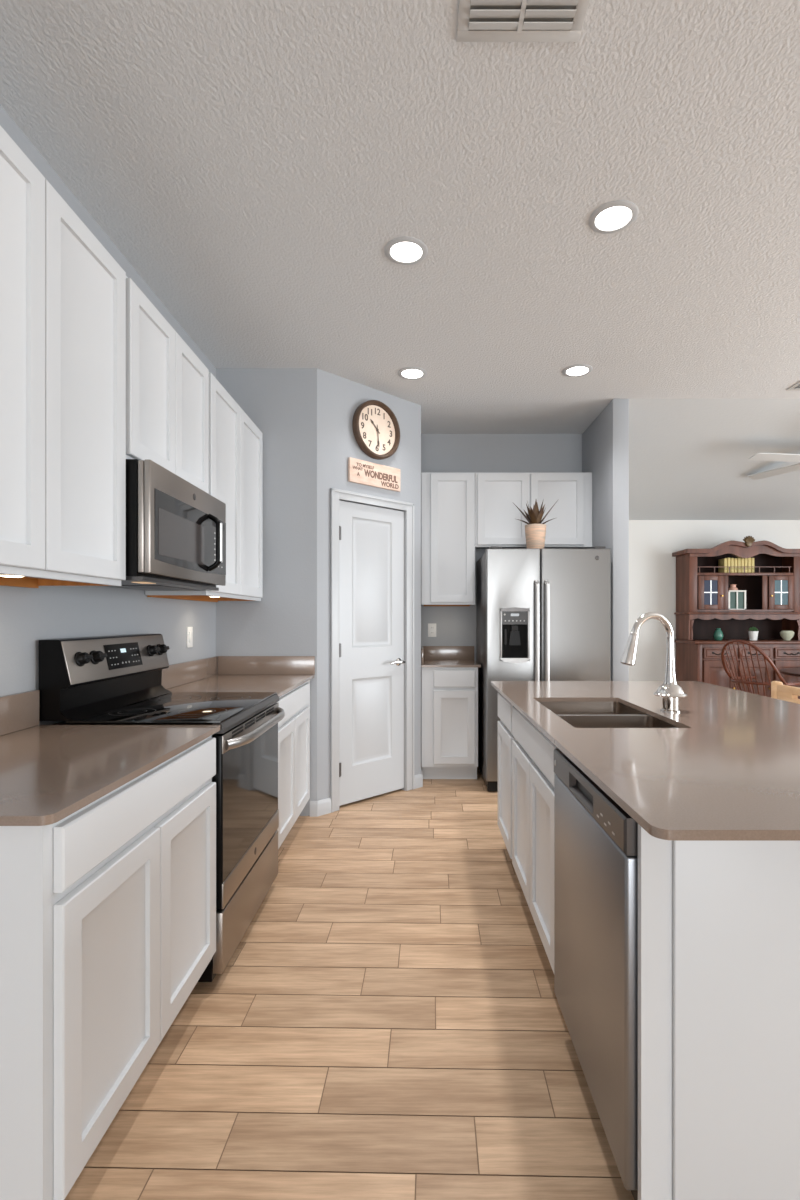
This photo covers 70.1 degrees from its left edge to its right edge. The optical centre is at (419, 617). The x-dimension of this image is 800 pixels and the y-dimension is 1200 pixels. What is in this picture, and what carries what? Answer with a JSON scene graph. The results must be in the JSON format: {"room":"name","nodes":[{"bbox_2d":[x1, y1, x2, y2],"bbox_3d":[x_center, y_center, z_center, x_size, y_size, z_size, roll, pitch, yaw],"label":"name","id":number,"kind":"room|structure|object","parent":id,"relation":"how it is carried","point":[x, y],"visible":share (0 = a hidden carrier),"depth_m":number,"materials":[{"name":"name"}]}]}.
{"room":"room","nodes":[
{"label":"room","id":0,"kind":"room"},
{"bbox_2d":[0,105,215,724],"bbox_3d":[-1.360,-0.165,-2.125,0.120,2.850,11.750,0,0,0],"label":"wall","id":1,"kind":"structure","parent":0,"point":[28,616],"depth_m":2.21,"materials":[{"name":"grey paint"}]},
{"bbox_2d":[0,690,38,735],"bbox_3d":[-1.289,0.301,1.477,0.018,0.118,0.882,0,0,0],"label":"backsplash","id":2,"kind":"structure","parent":1,"relation":"attached to","point":[18,711],"depth_m":1.82,"materials":[{"name":"beige stone"}]},
{"bbox_2d":[0,126,125,587],"bbox_3d":[-1.143,-0.638,1.504,0.308,1.077,0.848,0,0,0],"label":"upper cabinet","id":3,"kind":"object","parent":1,"relation":"attached to","point":[63,294],"visible":1,"depth_m":1.55,"materials":[{"name":"white wood"}]},
{"bbox_2d":[0,574,23,577],"bbox_3d":[-1.160,-0.123,1.620,0.072,0.014,0.072,0,0,0],"label":"puck light","id":4,"kind":"object","parent":3,"relation":"attached to","point":[2,575],"visible":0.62,"depth_m":1.60,"materials":[{"name":"white plastic"}]},
{"bbox_2d":[126,276,208,493],"bbox_3d":[-1.143,-0.862,2.311,0.308,0.631,0.754,0,0,0],"label":"upper cabinet","id":5,"kind":"object","parent":1,"relation":"attached to","point":[167,384],"visible":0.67,"depth_m":2.22,"materials":[{"name":"white wood"}]},
{"bbox_2d":[107,459,225,590],"bbox_3d":[-1.068,-0.332,2.306,0.434,0.412,0.752,0,0,0],"label":"microwave","id":6,"kind":"object","parent":5,"relation":"attached to","point":[176,530],"visible":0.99,"depth_m":2.11,"materials":[{"name":"silver metal"}]},
{"bbox_2d":[161,656,217,688],"bbox_3d":[-1.289,0.301,3.160,0.018,0.118,0.935,0,0,0],"label":"backsplash","id":7,"kind":"structure","parent":1,"relation":"attached to","point":[177,674],"depth_m":3.15,"materials":[{"name":"beige stone"}]},
{"bbox_2d":[187,627,192,647],"bbox_3d":[-1.294,0.108,3.210,0.010,0.116,0.072,0,0,0],"label":"light switch","id":8,"kind":"object","parent":1,"relation":"attached to","point":[189,629],"visible":1,"depth_m":3.20,"materials":[{"name":"white plastic"}]},
{"bbox_2d":[145,373,262,601],"bbox_3d":[-1.143,-0.638,3.156,0.308,1.077,0.932,0,0,0],"label":"upper cabinet","id":9,"kind":"object","parent":1,"relation":"attached to","point":[235,442],"visible":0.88,"depth_m":3.09,"materials":[{"name":"white wood"}]},
{"bbox_2d":[216,368,316,815],"bbox_3d":[-0.978,-0.165,3.690,0.644,2.850,0.120,0,0,0],"label":"wall","id":10,"kind":"structure","parent":0,"point":[281,402],"depth_m":3.63,"materials":[{"name":"grey paint"}]},
{"bbox_2d":[218,656,314,674],"bbox_3d":[-0.974,0.301,3.619,0.612,0.118,0.018,0,0,0],"label":"backsplash","id":11,"kind":"structure","parent":10,"relation":"attached to","point":[227,665],"depth_m":3.61,"materials":[{"name":"beige stone"}]},
{"bbox_2d":[310,798,330,816],"bbox_3d":[-0.634,1.212,3.648,0.146,0.095,0.038,0,0,-31],"label":"baseboard","id":12,"kind":"structure","parent":10,"relation":"attached to","point":[321,807],"depth_m":3.63,"materials":[{"name":"grey wood"}]},
{"bbox_2d":[64,764,633,1199],"bbox_3d":[2.283,1.300,-0.875,7.895,0.080,14.993,0,0,0],"label":"floor","id":13,"kind":"structure","parent":0,"point":[387,1022],"depth_m":1.66,"materials":[{"name":"beige tile"}]},
{"bbox_2d":[0,735,215,1199],"bbox_3d":[-0.987,0.820,1.487,0.614,0.880,0.858,0,0,0],"label":"base cabinet","id":14,"kind":"object","parent":13,"relation":"on","point":[108,908],"visible":0.94,"depth_m":1.20,"materials":[{"name":"white wood"}]},
{"bbox_2d":[0,690,219,825],"bbox_3d":[-0.985,0.310,1.477,0.626,0.136,0.882,0,0,0],"label":"countertop","id":15,"kind":"structure","parent":14,"relation":"on","point":[48,773],"depth_m":1.48,"materials":[{"name":"beige stone"}]},
{"bbox_2d":[39,634,284,981],"bbox_3d":[-0.947,0.667,2.305,0.685,1.186,0.758,0,0,0],"label":"range","id":16,"kind":"object","parent":13,"relation":"on","point":[100,680],"visible":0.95,"depth_m":2.13,"materials":[{"name":"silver metal"}]},
{"bbox_2d":[66,692,279,733],"bbox_3d":[-0.929,0.370,2.305,0.536,0.044,0.758,0,0,0],"label":"cooktop","id":17,"kind":"object","parent":16,"relation":"in","point":[232,711],"depth_m":2.17,"materials":[{"name":"black glass"}]},
{"bbox_2d":[276,680,309,848],"bbox_3d":[-0.987,0.820,3.160,0.614,0.880,0.932,0,0,0],"label":"base cabinet","id":18,"kind":"object","parent":13,"relation":"on","point":[294,728],"visible":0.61,"depth_m":3.06,"materials":[{"name":"white wood"}]},
{"bbox_2d":[161,656,314,696],"bbox_3d":[-0.983,0.310,3.160,0.630,0.136,0.935,0,0,0],"label":"countertop","id":19,"kind":"structure","parent":18,"relation":"on","point":[281,675],"depth_m":3.39,"materials":[{"name":"beige stone"}]},
{"bbox_2d":[421,667,477,778],"bbox_3d":[0.229,0.820,4.640,0.434,0.880,0.550,0,0,0],"label":"base cabinet","id":20,"kind":"object","parent":13,"relation":"on","point":[449,695],"visible":0.95,"depth_m":4.38,"materials":[{"name":"white wood"}]},
{"bbox_2d":[421,646,480,666],"bbox_3d":[0.239,0.310,4.641,0.458,0.136,0.554,0,0,0],"label":"countertop","id":21,"kind":"structure","parent":20,"relation":"on","point":[431,656],"depth_m":4.90,"materials":[{"name":"beige stone"}]},
{"bbox_2d":[498,692,515,858],"bbox_3d":[0.728,0.820,2.857,0.620,0.880,0.485,0,0,0],"label":"base cabinet","id":22,"kind":"object","parent":13,"relation":"on","point":[505,737],"visible":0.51,"depth_m":2.83,"materials":[{"name":"white wood"}]},
{"bbox_2d":[476,546,610,790],"bbox_3d":[0.922,0.372,4.448,0.888,1.776,0.864,0,0,0],"label":"refrigerator","id":23,"kind":"object","parent":13,"relation":"on","point":[542,614],"visible":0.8,"depth_m":4.08,"materials":[{"name":"grey metal"}]},
{"bbox_2d":[500,607,529,610],"bbox_3d":[0.678,-0.062,4.076,0.216,0.028,0.020,0,0,0],"label":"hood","id":24,"kind":"object","parent":23,"relation":"attached to","point":[501,608],"depth_m":4.07,"materials":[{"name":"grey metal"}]},
{"bbox_2d":[515,499,558,548],"bbox_3d":[0.869,-0.692,4.291,0.349,0.418,0.181,0,0,0],"label":"potted plant","id":25,"kind":"object","parent":23,"relation":"on","point":[535,532],"visible":0.93,"depth_m":4.23,"materials":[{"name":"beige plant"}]},
{"bbox_2d":[512,706,650,974],"bbox_3d":[0.728,0.820,2.179,0.620,0.880,0.868,0,0,0],"label":"base cabinet","id":26,"kind":"object","parent":13,"relation":"on","point":[533,775],"visible":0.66,"depth_m":2.10,"materials":[{"name":"white wood"}]},
{"bbox_2d":[554,749,637,1199],"bbox_3d":[0.696,0.826,1.435,0.584,0.868,0.605,0,0,0],"label":"dishwasher","id":27,"kind":"object","parent":13,"relation":"on","point":[596,840],"visible":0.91,"depth_m":1.29,"materials":[{"name":"grey metal"}]},
{"bbox_2d":[500,719,799,1199],"bbox_3d":[0.850,0.819,2.108,0.840,0.882,2.024,0,0,0],"label":"panelling","id":28,"kind":"object","parent":13,"relation":"on","point":[719,921],"visible":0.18,"depth_m":1.10,"materials":[{"name":"white wood"}]},
{"bbox_2d":[491,681,799,840],"bbox_3d":[0.995,0.369,2.112,1.187,0.018,2.289,0,0,0],"label":"countertop","id":29,"kind":"structure","parent":28,"relation":"on","point":[730,769],"depth_m":1.48,"materials":[{"name":"beige stone"}]},
{"bbox_2d":[539,702,678,727],"bbox_3d":[0.701,0.481,2.223,0.400,0.204,0.736,0,0,0],"label":"sink","id":30,"kind":"object","parent":29,"relation":"in","point":[577,714],"visible":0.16,"depth_m":2.21,"materials":[{"name":"silver metal"}]},
{"bbox_2d":[620,612,686,712],"bbox_3d":[0.887,0.169,2.192,0.283,0.383,0.120,0,0,-10],"label":"faucet","id":31,"kind":"object","parent":29,"relation":"on","point":[670,691],"visible":1,"depth_m":2.18,"materials":[{"name":"silver metal"}]},
{"bbox_2d":[672,536,799,698],"bbox_3d":[3.530,0.188,6.235,1.310,2.144,0.540,0,0,0],"label":"china hutch","id":32,"kind":"object","parent":13,"relation":"on","point":[773,589],"visible":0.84,"depth_m":6.18,"materials":[{"name":"brown wood"}]},
{"bbox_2d":[713,628,722,639],"bbox_3d":[3.255,0.178,6.220,0.100,0.130,0.100,0,0,0],"label":"vase","id":33,"kind":"object","parent":32,"relation":"on","point":[718,634],"visible":0.92,"depth_m":6.19,"materials":[{"name":"teal ceramic"}]},
{"bbox_2d":[718,558,726,572],"bbox_3d":[3.360,-0.574,6.327,0.031,0.165,0.131,0,0,0],"label":"book","id":34,"kind":"object","parent":32,"relation":"on","point":[722,563],"visible":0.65,"depth_m":6.30,"materials":[{"name":"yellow paper"}]},
{"bbox_2d":[727,558,730,572],"bbox_3d":[3.397,-0.578,6.327,0.031,0.173,0.131,0,0,0],"label":"book","id":35,"kind":"object","parent":32,"relation":"on","point":[728,559],"visible":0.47,"depth_m":6.26,"materials":[{"name":"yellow paper"}]},
{"bbox_2d":[730,558,733,572],"bbox_3d":[3.434,-0.576,6.327,0.031,0.169,0.131,0,0,0],"label":"book","id":36,"kind":"object","parent":32,"relation":"on","point":[731,559],"visible":0.4,"depth_m":6.26,"materials":[{"name":"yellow paper"}]},
{"bbox_2d":[721,584,745,609],"bbox_3d":[3.475,-0.230,6.330,0.194,0.297,0.192,0,0,0],"label":"lantern","id":37,"kind":"object","parent":32,"relation":"on","point":[736,598],"visible":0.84,"depth_m":6.25,"materials":[{"name":"white"}]},
{"bbox_2d":[734,558,736,572],"bbox_3d":[3.472,-0.574,6.327,0.031,0.165,0.131,0,0,0],"label":"book","id":38,"kind":"object","parent":32,"relation":"on","point":[735,559],"visible":0.4,"depth_m":6.26,"materials":[{"name":"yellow paper"}]},
{"bbox_2d":[737,558,740,572],"bbox_3d":[3.510,-0.578,6.327,0.031,0.173,0.131,0,0,0],"label":"book","id":39,"kind":"object","parent":32,"relation":"on","point":[738,559],"visible":0.34,"depth_m":6.26,"materials":[{"name":"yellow paper"}]},
{"bbox_2d":[741,558,743,572],"bbox_3d":[3.547,-0.576,6.327,0.031,0.169,0.131,0,0,0],"label":"book","id":40,"kind":"object","parent":32,"relation":"on","point":[742,559],"visible":0.29,"depth_m":6.26,"materials":[{"name":"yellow paper"}]},
{"bbox_2d":[697,575,787,575],"bbox_3d":[3.530,-0.483,6.343,1.174,0.016,0.282,0,0,0],"label":"shelf","id":41,"kind":"object","parent":32,"relation":"attached to","point":[697,575],"depth_m":6.37,"materials":[{"name":"brown wood"}]},
{"bbox_2d":[697,611,792,611],"bbox_3d":[3.530,-0.073,6.343,1.174,0.016,0.282,0,0,0],"label":"shelf","id":42,"kind":"object","parent":32,"relation":"attached to","point":[697,611],"depth_m":6.20,"materials":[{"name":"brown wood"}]},
{"bbox_2d":[744,558,747,572],"bbox_3d":[3.584,-0.574,6.327,0.031,0.165,0.131,0,0,0],"label":"book","id":43,"kind":"object","parent":32,"relation":"on","point":[745,559],"visible":0.35,"depth_m":6.26,"materials":[{"name":"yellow paper"}]},
{"bbox_2d":[747,558,750,572],"bbox_3d":[3.622,-0.578,6.327,0.031,0.173,0.131,0,0,0],"label":"book","id":44,"kind":"object","parent":32,"relation":"on","point":[749,559],"visible":0.31,"depth_m":6.26,"materials":[{"name":"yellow paper"}]},
{"bbox_2d":[751,558,753,572],"bbox_3d":[3.659,-0.576,6.327,0.031,0.169,0.131,0,0,0],"label":"book","id":45,"kind":"object","parent":32,"relation":"on","point":[752,559],"visible":0.4,"depth_m":6.26,"materials":[{"name":"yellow paper"}]},
{"bbox_2d":[748,627,758,639],"bbox_3d":[3.623,0.167,6.198,0.104,0.152,0.104,0,0,0],"label":"potted plant","id":46,"kind":"object","parent":32,"relation":"on","point":[753,632],"visible":0.99,"depth_m":6.17,"materials":[{"name":"green plant"}]},
{"bbox_2d":[780,631,793,640],"bbox_3d":[3.980,0.190,6.180,0.136,0.105,0.135,0,0,0],"label":"bowl","id":47,"kind":"object","parent":32,"relation":"on","point":[786,635],"visible":1,"depth_m":6.14,"materials":[{"name":"grey ceramic"}]},
{"bbox_2d":[721,639,799,698],"bbox_3d":[3.065,0.725,5.133,0.664,1.076,0.569,0,0,-26],"label":"chair","id":48,"kind":"object","parent":13,"relation":"on","point":[733,678],"visible":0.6,"depth_m":5.00,"materials":[{"name":"brown wood"}]},
{"bbox_2d":[771,681,799,703],"bbox_3d":[1.715,0.797,2.800,0.390,0.925,0.490,0,0,0],"label":"counter stool","id":49,"kind":"object","parent":13,"relation":"on","point":[780,691],"visible":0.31,"depth_m":2.93,"materials":[{"name":"brown wood"}]},
{"bbox_2d":[780,668,799,676],"bbox_3d":[4.060,0.883,5.220,1.300,0.750,1.300,0,0,0],"label":"dining table","id":50,"kind":"object","parent":13,"relation":"on","point":[788,671],"visible":1,"depth_m":5.41,"materials":[{"name":"brown wood"}]},
{"bbox_2d":[317,369,420,800],"bbox_3d":[-0.366,-0.165,3.991,0.919,2.850,0.120,0,0,-44],"label":"wall","id":51,"kind":"structure","parent":0,"point":[338,398],"depth_m":3.74,"materials":[{"name":"grey paint"}]},
{"bbox_2d":[339,500,404,805],"bbox_3d":[-0.320,0.232,3.946,0.602,2.020,0.102,0,0,-44],"label":"door","id":52,"kind":"structure","parent":51,"relation":"in","point":[371,538],"depth_m":3.95,"materials":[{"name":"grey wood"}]},
{"bbox_2d":[330,488,414,811],"bbox_3d":[-0.332,0.208,3.969,0.736,2.103,0.079,0,0,-44],"label":"trim","id":53,"kind":"structure","parent":51,"relation":"attached to","point":[335,494],"depth_m":4.00,"materials":[{"name":"grey wood"}]},
{"bbox_2d":[348,457,399,491],"bbox_3d":[-0.309,-0.989,3.947,0.452,0.160,0.022,0,0,-44],"label":"wall sign","id":54,"kind":"object","parent":51,"relation":"attached to","point":[363,472],"visible":1,"depth_m":3.92,"materials":[{"name":"beige wood"}]},
{"bbox_2d":[352,400,399,459],"bbox_3d":[-0.295,-1.298,3.936,0.394,0.394,0.055,0,0,-44],"label":"wall clock","id":55,"kind":"object","parent":51,"relation":"attached to","point":[376,429],"visible":1,"depth_m":3.93,"materials":[{"name":"brown"}]},
{"bbox_2d":[359,405,394,454],"bbox_3d":[-0.298,-1.298,3.939,0.334,0.334,0.004,0,0,-44],"label":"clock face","id":56,"kind":"object","parent":55,"relation":"on","point":[376,422],"depth_m":3.94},
{"bbox_2d":[0,0,799,519],"bbox_3d":[2.400,-1.393,-0.740,7.640,0.594,14.760,0,0,0],"label":"ceiling","id":57,"kind":"structure","parent":0,"point":[256,164],"depth_m":2.16,"materials":[{"name":"white paint"}]},
{"bbox_2d":[384,237,427,264],"bbox_3d":[-0.060,-1.585,2.470,0.188,0.010,0.188,0,0,0],"label":"recessed light","id":58,"kind":"object","parent":57,"relation":"in","point":[400,250],"visible":1,"depth_m":2.46,"materials":[{"name":"grey"}]},
{"bbox_2d":[398,367,426,379],"bbox_3d":[-0.050,-1.585,3.700,0.188,0.010,0.188,0,0,0],"label":"recessed light","id":59,"kind":"object","parent":57,"relation":"in","point":[412,373],"visible":1,"depth_m":3.68,"materials":[{"name":"grey"}]},
{"bbox_2d":[457,0,589,41],"bbox_3d":[0.268,-1.583,1.400,0.335,0.014,0.335,0,0,0],"label":"ceiling vent","id":60,"kind":"object","parent":57,"relation":"in","point":[478,20],"visible":1,"depth_m":1.51,"materials":[{"name":"grey metal"}]},
{"bbox_2d":[562,364,592,376],"bbox_3d":[1.010,-1.585,3.660,0.188,0.010,0.188,0,0,0],"label":"recessed light","id":61,"kind":"object","parent":57,"relation":"in","point":[577,370],"visible":1,"depth_m":3.64,"materials":[{"name":"grey"}]},
{"bbox_2d":[589,200,638,233],"bbox_3d":[0.767,-1.585,2.262,0.188,0.010,0.188,0,0,0],"label":"recessed light","id":62,"kind":"object","parent":57,"relation":"in","point":[614,216],"visible":1,"depth_m":2.25,"materials":[{"name":"grey"}]},
{"bbox_2d":[748,453,799,479],"bbox_3d":[3.366,-1.370,4.699,1.328,0.232,1.344,0,0,0],"label":"ceiling fan","id":63,"kind":"object","parent":57,"relation":"hanging from","point":[759,456],"visible":1,"depth_m":4.72,"materials":[{"name":"grey"}]},
{"bbox_2d":[786,381,799,390],"bbox_3d":[2.760,-1.583,3.860,0.420,0.014,0.220,0,0,0],"label":"ceiling vent","id":64,"kind":"object","parent":57,"relation":"in","point":[796,387],"visible":1,"depth_m":3.93,"materials":[{"name":"grey metal"}]},
{"bbox_2d":[421,434,581,763],"bbox_3d":[0.761,-0.165,4.980,1.508,2.850,0.120,0,0,0],"label":"wall","id":65,"kind":"structure","parent":0,"point":[440,453],"depth_m":4.92,"materials":[{"name":"grey paint"}]},
{"bbox_2d":[428,623,435,636],"bbox_3d":[0.105,0.105,4.915,0.072,0.116,0.009,0,0,0],"label":"wall outlet","id":66,"kind":"object","parent":65,"relation":"attached to","point":[431,626],"visible":1,"depth_m":4.91,"materials":[{"name":"white plastic"}]},
{"bbox_2d":[421,473,474,605],"bbox_3d":[0.229,-0.638,4.754,0.434,1.077,0.326,0,0,0],"label":"upper cabinet","id":67,"kind":"object","parent":65,"relation":"attached to","point":[447,499],"visible":1,"depth_m":4.60,"materials":[{"name":"white wood"}]},
{"bbox_2d":[475,473,591,549],"bbox_3d":[0.921,-0.876,4.754,0.946,0.602,0.326,0,0,0],"label":"upper cabinet","id":68,"kind":"object","parent":65,"relation":"attached to","point":[497,495],"visible":0.76,"depth_m":4.60,"materials":[{"name":"white wood"}]},
{"bbox_2d":[582,399,628,680],"bbox_3d":[1.456,-0.165,4.525,0.118,2.850,0.790,0,0,0],"label":"wall","id":69,"kind":"structure","parent":0,"point":[605,443],"depth_m":4.13,"materials":[{"name":"grey paint"}]},
{"bbox_2d":[629,520,799,680],"bbox_3d":[3.808,-0.165,6.580,4.585,2.850,0.120,0,0,0],"label":"wall","id":70,"kind":"structure","parent":0,"point":[652,543],"depth_m":6.52,"materials":[{"name":"white paint"}]},
{"bbox_3d":[-0.052,-0.165,4.655,0.120,2.850,0.769,0,0,0],"label":"wall","id":71,"kind":"structure","parent":0,"visible":0},
{"bbox_2d":[415,768,422,788],"bbox_3d":[0.006,1.212,4.316,0.058,0.095,0.249,0,0,14],"label":"baseboard","id":72,"kind":"structure","parent":71,"relation":"attached to","point":[418,778],"depth_m":4.24,"materials":[{"name":"grey wood"}]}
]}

